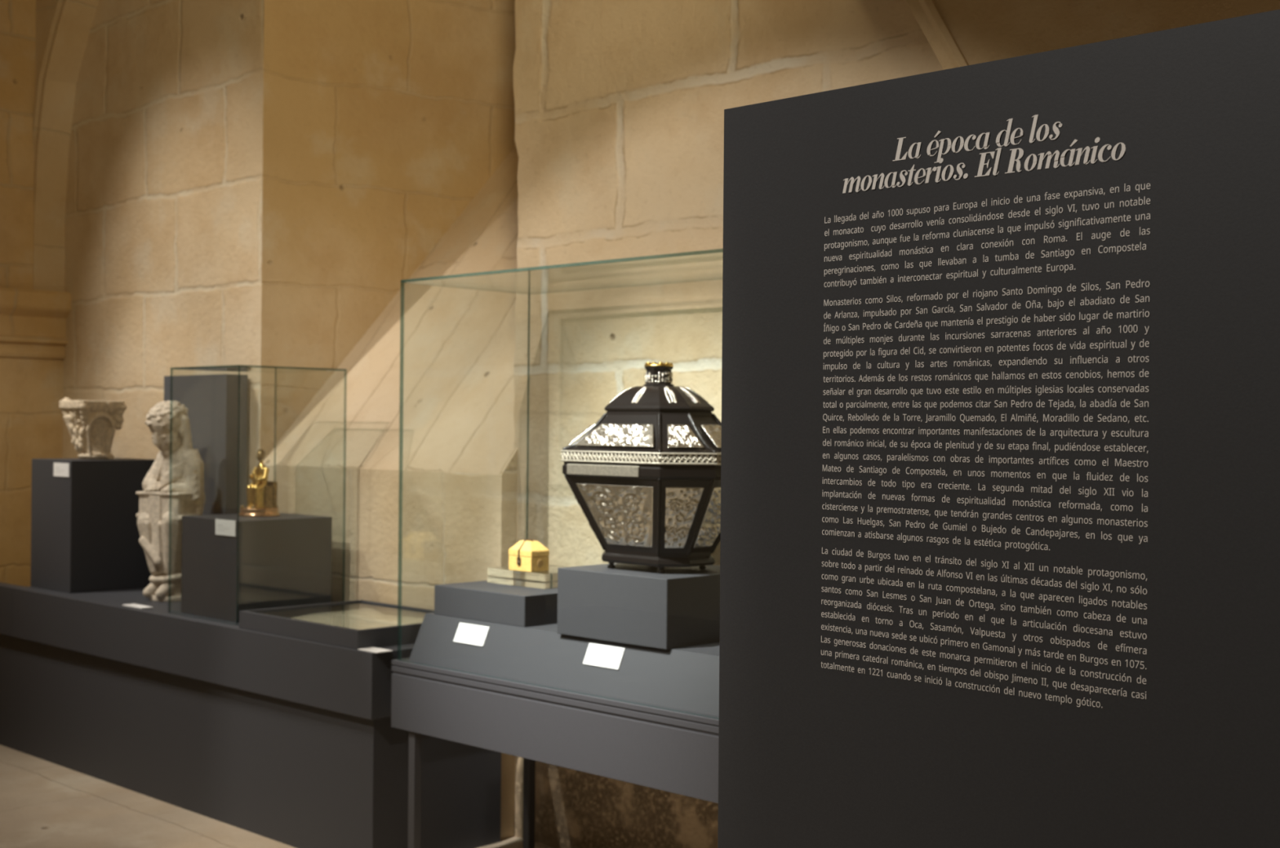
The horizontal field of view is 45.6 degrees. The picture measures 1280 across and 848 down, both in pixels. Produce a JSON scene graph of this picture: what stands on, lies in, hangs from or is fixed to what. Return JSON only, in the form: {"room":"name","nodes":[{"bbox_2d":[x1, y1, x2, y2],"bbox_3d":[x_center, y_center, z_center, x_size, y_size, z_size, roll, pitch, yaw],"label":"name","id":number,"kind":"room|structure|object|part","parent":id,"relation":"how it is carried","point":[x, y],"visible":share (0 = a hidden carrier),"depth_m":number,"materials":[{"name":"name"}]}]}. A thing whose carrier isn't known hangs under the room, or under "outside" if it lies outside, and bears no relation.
{"room":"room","nodes":[
{"label":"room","id":0,"kind":"room"},
{"bbox_2d":[0,0,63,586],"bbox_3d":[-4.934,-0.975,6.662,0.450,5.020,4.800,0,0,44],"label":"wall","id":1,"kind":"structure","parent":0,"point":[31,388],"depth_m":8.06,"materials":[{"name":"stone"}]},
{"bbox_2d":[0,287,71,359],"bbox_3d":[-3.643,-0.538,7.636,0.095,0.360,1.600,0,0,44],"label":"trim","id":2,"kind":"structure","parent":1,"relation":"attached to","point":[33,322],"depth_m":8.07,"materials":[{"name":"stone"}]},
{"bbox_2d":[164,373,248,515],"bbox_3d":[-2.031,0.278,7.098,0.558,1.010,0.110,0,0,44],"label":"board","id":3,"kind":"object","parent":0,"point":[216,405],"visible":0.5,"depth_m":6.93,"materials":[{"name":"grey paint"}]},
{"bbox_2d":[0,744,554,847],"bbox_3d":[-1.327,1.612,3.328,12.500,0.100,9.000,0,0,44],"label":"floor","id":4,"kind":"structure","parent":0,"point":[44,804],"depth_m":6.01,"materials":[{"name":"stone"}]},
{"bbox_2d":[0,582,501,847],"bbox_3d":[-2.030,1.171,6.741,3.642,0.777,0.623,0,0,44],"label":"plinth","id":5,"kind":"object","parent":4,"relation":"on","point":[292,742],"visible":0.74,"depth_m":5.92,"materials":[{"name":"grey paint"}]},
{"bbox_2d":[31,457,155,593],"bbox_3d":[-2.608,0.473,7.299,0.408,0.610,0.445,0,0,44],"label":"pedestal block","id":6,"kind":"object","parent":5,"relation":"on","point":[85,534],"visible":0.78,"depth_m":7.13,"materials":[{"name":"grey paint"}]},
{"bbox_2d":[53,462,69,476],"bbox_3d":[-2.680,0.212,7.059,0.154,0.063,0.004,0,0,44],"label":"card","id":7,"kind":"object","parent":6,"relation":"attached to","point":[60,469],"visible":1,"depth_m":7.05,"materials":[{"name":"white paper"}]},
{"bbox_2d":[59,397,126,459],"bbox_3d":[-2.613,0.021,7.276,0.238,0.295,0.238,0,0,44],"label":"capital","id":8,"kind":"object","parent":6,"relation":"on","point":[91,425],"visible":1,"depth_m":7.21,"materials":[{"name":"stone"}]},
{"bbox_2d":[122,603,153,608],"bbox_3d":[-2.149,0.779,6.518,0.165,0.004,0.055,0,0,44],"label":"card","id":9,"kind":"object","parent":5,"relation":"on","point":[135,606],"visible":1,"depth_m":6.51,"materials":[{"name":"white paper"}]},
{"bbox_2d":[135,400,205,601],"bbox_3d":[-2.085,0.339,6.778,0.301,0.887,0.251,0,0,44],"label":"statue","id":10,"kind":"object","parent":5,"relation":"on","point":[173,487],"visible":0.92,"depth_m":6.72,"materials":[{"name":"grey stone"}]},
{"bbox_2d":[181,512,332,622],"bbox_3d":[-1.594,0.585,6.335,0.434,0.402,0.445,0,0,44],"label":"pedestal block","id":11,"kind":"object","parent":5,"relation":"on","point":[283,560],"visible":0.77,"depth_m":6.19,"materials":[{"name":"grey paint"}]},
{"bbox_2d":[215,519,235,536],"bbox_3d":[-1.655,0.414,6.084,0.149,0.063,0.004,0,0,44],"label":"card","id":12,"kind":"object","parent":11,"relation":"attached to","point":[223,527],"visible":1,"depth_m":6.08,"materials":[{"name":"white paper"}]},
{"bbox_2d":[237,449,279,516],"bbox_3d":[-1.587,0.245,6.356,0.172,0.278,0.172,0,0,44],"label":"figurine","id":13,"kind":"object","parent":11,"relation":"on","point":[262,493],"visible":1,"depth_m":6.33,"materials":[{"name":"gold metal"}]},
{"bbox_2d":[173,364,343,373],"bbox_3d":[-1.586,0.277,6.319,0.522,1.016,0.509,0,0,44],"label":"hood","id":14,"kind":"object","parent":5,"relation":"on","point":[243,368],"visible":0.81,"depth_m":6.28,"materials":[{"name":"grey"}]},
{"bbox_2d":[239,600,434,649],"bbox_3d":[-1.067,0.757,5.799,0.767,0.067,0.570,0,0,44],"label":"display tray","id":15,"kind":"object","parent":5,"relation":"on","point":[355,624],"visible":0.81,"depth_m":5.66,"materials":[{"name":"grey paint"}]},
{"bbox_3d":[-1.067,0.732,5.799,0.723,0.006,0.526,0,0,44],"label":"glass","id":16,"kind":"part","parent":15,"relation":"part of","materials":[{"name":"grey"}]},
{"bbox_2d":[357,647,392,653],"bbox_3d":[-0.932,0.788,5.323,0.135,0.004,0.066,0,0,44],"label":"card","id":17,"kind":"object","parent":5,"relation":"on","point":[375,650],"visible":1,"depth_m":5.30,"materials":[{"name":"white paper"}]},
{"bbox_2d":[391,657,719,847],"bbox_3d":[0.044,1.193,4.749,1.886,0.766,0.608,0,0,44],"label":"display table","id":18,"kind":"object","parent":4,"relation":"on","point":[664,748],"visible":0.43,"depth_m":4.64,"materials":[{"name":"grey paint"}]},
{"bbox_3d":[-0.760,1.300,5.133,0.032,0.538,0.030,0,0,44],"label":"leg","id":19,"kind":"part","parent":18,"relation":"part of","materials":[{"name":"grey metal"}]},
{"bbox_3d":[-0.400,1.304,5.510,0.032,0.538,0.030,0,0,44],"label":"leg","id":20,"kind":"part","parent":18,"relation":"part of","materials":[{"name":"grey metal"}]},
{"bbox_3d":[0.047,0.833,4.749,1.886,0.046,0.608,0,0,44],"label":"lip moulding","id":21,"kind":"part","parent":18,"relation":"part of","materials":[{"name":"grey paint"}]},
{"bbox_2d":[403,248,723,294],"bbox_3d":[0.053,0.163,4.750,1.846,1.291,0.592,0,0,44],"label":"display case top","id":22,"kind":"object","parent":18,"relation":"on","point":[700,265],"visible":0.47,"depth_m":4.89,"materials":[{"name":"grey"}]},
{"bbox_2d":[408,612,719,716],"bbox_3d":[0.055,0.732,4.756,1.795,0.154,0.552,0,0,44],"label":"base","id":23,"kind":"object","parent":18,"relation":"on","point":[686,678],"visible":0.43,"depth_m":4.67,"materials":[{"name":"grey paint"}]},
{"bbox_2d":[453,622,489,646],"bbox_3d":[-0.556,0.694,5.025,0.150,0.062,0.030,0,0,44],"label":"card","id":24,"kind":"object","parent":23,"relation":"on","point":[468,633],"visible":1,"depth_m":5.02,"materials":[{"name":"white paper"}]},
{"bbox_2d":[434,580,557,626],"bbox_3d":[-0.381,0.602,5.207,0.460,0.100,0.450,0,0,44],"label":"pedestal block","id":25,"kind":"object","parent":23,"relation":"on","point":[482,601],"visible":0.61,"depth_m":5.01,"materials":[{"name":"grey paint"}]},
{"bbox_2d":[487,564,568,589],"bbox_3d":[-0.343,0.526,5.279,0.295,0.052,0.235,0,0,44],"label":"acrylic riser","id":26,"kind":"object","parent":25,"relation":"on","point":[546,580],"visible":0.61,"depth_m":5.18,"materials":[{"name":"white"}]},
{"bbox_3d":[-0.343,0.541,5.279,0.295,0.022,0.235,0,0,44],"label":"plate","id":27,"kind":"part","parent":26,"relation":"part of","materials":[{"name":"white plastic"}]},
{"bbox_2d":[508,538,549,572],"bbox_3d":[-0.381,0.446,5.202,0.117,0.108,0.092,0,0,44],"label":"box","id":28,"kind":"object","parent":26,"relation":"on","point":[528,555],"visible":1,"depth_m":5.17,"materials":[{"name":"gold metal"}]},
{"bbox_3d":[-0.412,0.467,5.173,0.018,0.026,0.008,0,0,44],"label":"lock plate","id":29,"kind":"part","parent":28,"relation":"part of","materials":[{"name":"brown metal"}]},
{"bbox_3d":[-0.379,0.424,5.205,0.116,0.050,0.085,0,0,44],"label":"lid","id":30,"kind":"part","parent":28,"relation":"part of","materials":[{"name":"gold metal"}]},
{"bbox_2d":[582,643,625,669],"bbox_3d":[-0.109,0.700,4.595,0.150,0.062,0.030,0,0,44],"label":"card","id":31,"kind":"object","parent":23,"relation":"on","point":[597,655],"visible":1,"depth_m":4.59,"materials":[{"name":"white paper"}]},
{"bbox_2d":[557,563,719,649],"bbox_3d":[0.063,0.553,4.745,0.464,0.205,0.444,0,0,44],"label":"pedestal block","id":32,"kind":"object","parent":23,"relation":"on","point":[637,605],"visible":0.68,"depth_m":4.55,"materials":[{"name":"grey paint"}]},
{"bbox_2d":[560,361,721,573],"bbox_3d":[0.047,0.129,4.742,0.680,0.642,0.436,0,0,44],"label":"casket","id":33,"kind":"object","parent":32,"relation":"on","point":[645,477],"visible":0.88,"depth_m":4.57,"materials":[{"name":"black wood"}]},
{"bbox_3d":[-0.171,0.025,4.726,0.139,0.121,0.013,0,0,-2],"label":"corner moulding","id":34,"kind":"part","parent":33,"relation":"part of","materials":[{"name":"black metal"}]},
{"bbox_3d":[-0.170,0.274,4.725,0.131,0.236,0.011,0,0,-2],"label":"corner moulding","id":35,"kind":"part","parent":33,"relation":"part of","materials":[{"name":"black wood"}]},
{"bbox_3d":[0.056,0.086,4.734,0.657,0.006,0.436,0,0,44],"label":"silver rail","id":36,"kind":"part","parent":33,"relation":"part of","materials":[{"name":"silver metal"}]},
{"bbox_3d":[0.056,0.115,4.734,0.657,0.007,0.436,0,0,44],"label":"silver rail","id":37,"kind":"part","parent":33,"relation":"part of","materials":[{"name":"silver metal"}]},
{"bbox_3d":[0.057,0.021,4.734,0.630,0.121,0.418,0,0,44],"label":"lid","id":38,"kind":"part","parent":33,"relation":"part of","materials":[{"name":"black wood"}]},
{"bbox_3d":[0.056,0.275,4.510,0.011,0.236,0.131,0,0,0],"label":"corner moulding","id":39,"kind":"part","parent":33,"relation":"part of","materials":[{"name":"black wood"}]},
{"bbox_3d":[0.058,0.027,4.507,0.013,0.121,0.139,0,0,0],"label":"corner moulding","id":40,"kind":"part","parent":33,"relation":"part of","materials":[{"name":"black wood"}]},
{"bbox_3d":[0.179,0.277,4.513,0.011,0.236,0.147,1,0,-29],"label":"corner moulding","id":41,"kind":"part","parent":33,"relation":"part of","materials":[{"name":"black wood"}]},
{"bbox_3d":[0.183,0.028,4.510,0.013,0.121,0.156,1,0,-29],"label":"corner moulding","id":42,"kind":"part","parent":33,"relation":"part of","materials":[{"name":"black wood"}]},
{"bbox_3d":[0.282,0.278,4.620,0.147,0.236,0.011,0,0,27],"label":"corner moulding","id":43,"kind":"part","parent":33,"relation":"part of","materials":[{"name":"black wood"}]},
{"bbox_3d":[0.287,0.029,4.618,0.156,0.121,0.013,0,0,27],"label":"corner moulding","id":44,"kind":"part","parent":33,"relation":"part of","materials":[{"name":"black wood"}]},
{"bbox_2d":[717,8,1279,847],"bbox_3d":[0.525,0.518,2.314,1.002,2.118,0.082,0,0,44],"label":"text panel","id":45,"kind":"object","parent":4,"relation":"on","point":[999,544],"visible":1,"depth_m":2.25,"materials":[{"name":"black paint"}]},
{"bbox_2d":[62,0,515,505],"bbox_3d":[-1.646,-0.945,8.360,2.858,5.020,2.200,0,0,44],"label":"wall","id":46,"kind":"structure","parent":0,"point":[250,182],"depth_m":7.29,"materials":[{"name":"stone"}]},
{"bbox_2d":[257,145,519,839],"bbox_3d":[-0.363,-0.479,7.130,1.678,4.108,2.200,0,0,44],"label":"wall","id":47,"kind":"structure","parent":46,"relation":"attached to","point":[411,455],"depth_m":6.43,"materials":[{"name":"stone"}]},
{"bbox_2d":[33,0,1279,292],"bbox_3d":[-0.070,-1.035,5.274,9.400,5.220,0.255,0,0,44],"label":"wall","id":48,"kind":"structure","parent":0,"point":[984,31],"depth_m":4.19,"materials":[{"name":"stone"}]},
{"bbox_2d":[32,0,968,229],"bbox_3d":[-1.130,-0.888,6.115,5.935,4.910,0.032,0,0,44],"label":"trim","id":49,"kind":"structure","parent":48,"relation":"attached to","point":[930,8],"depth_m":4.25,"materials":[{"name":"stone"}]},
{"bbox_2d":[513,0,943,847],"bbox_3d":[2.192,-0.916,4.747,5.402,5.020,2.120,0,0,44],"label":"wall","id":50,"kind":"structure","parent":0,"point":[620,105],"depth_m":5.42,"materials":[{"name":"stone"}]}
]}

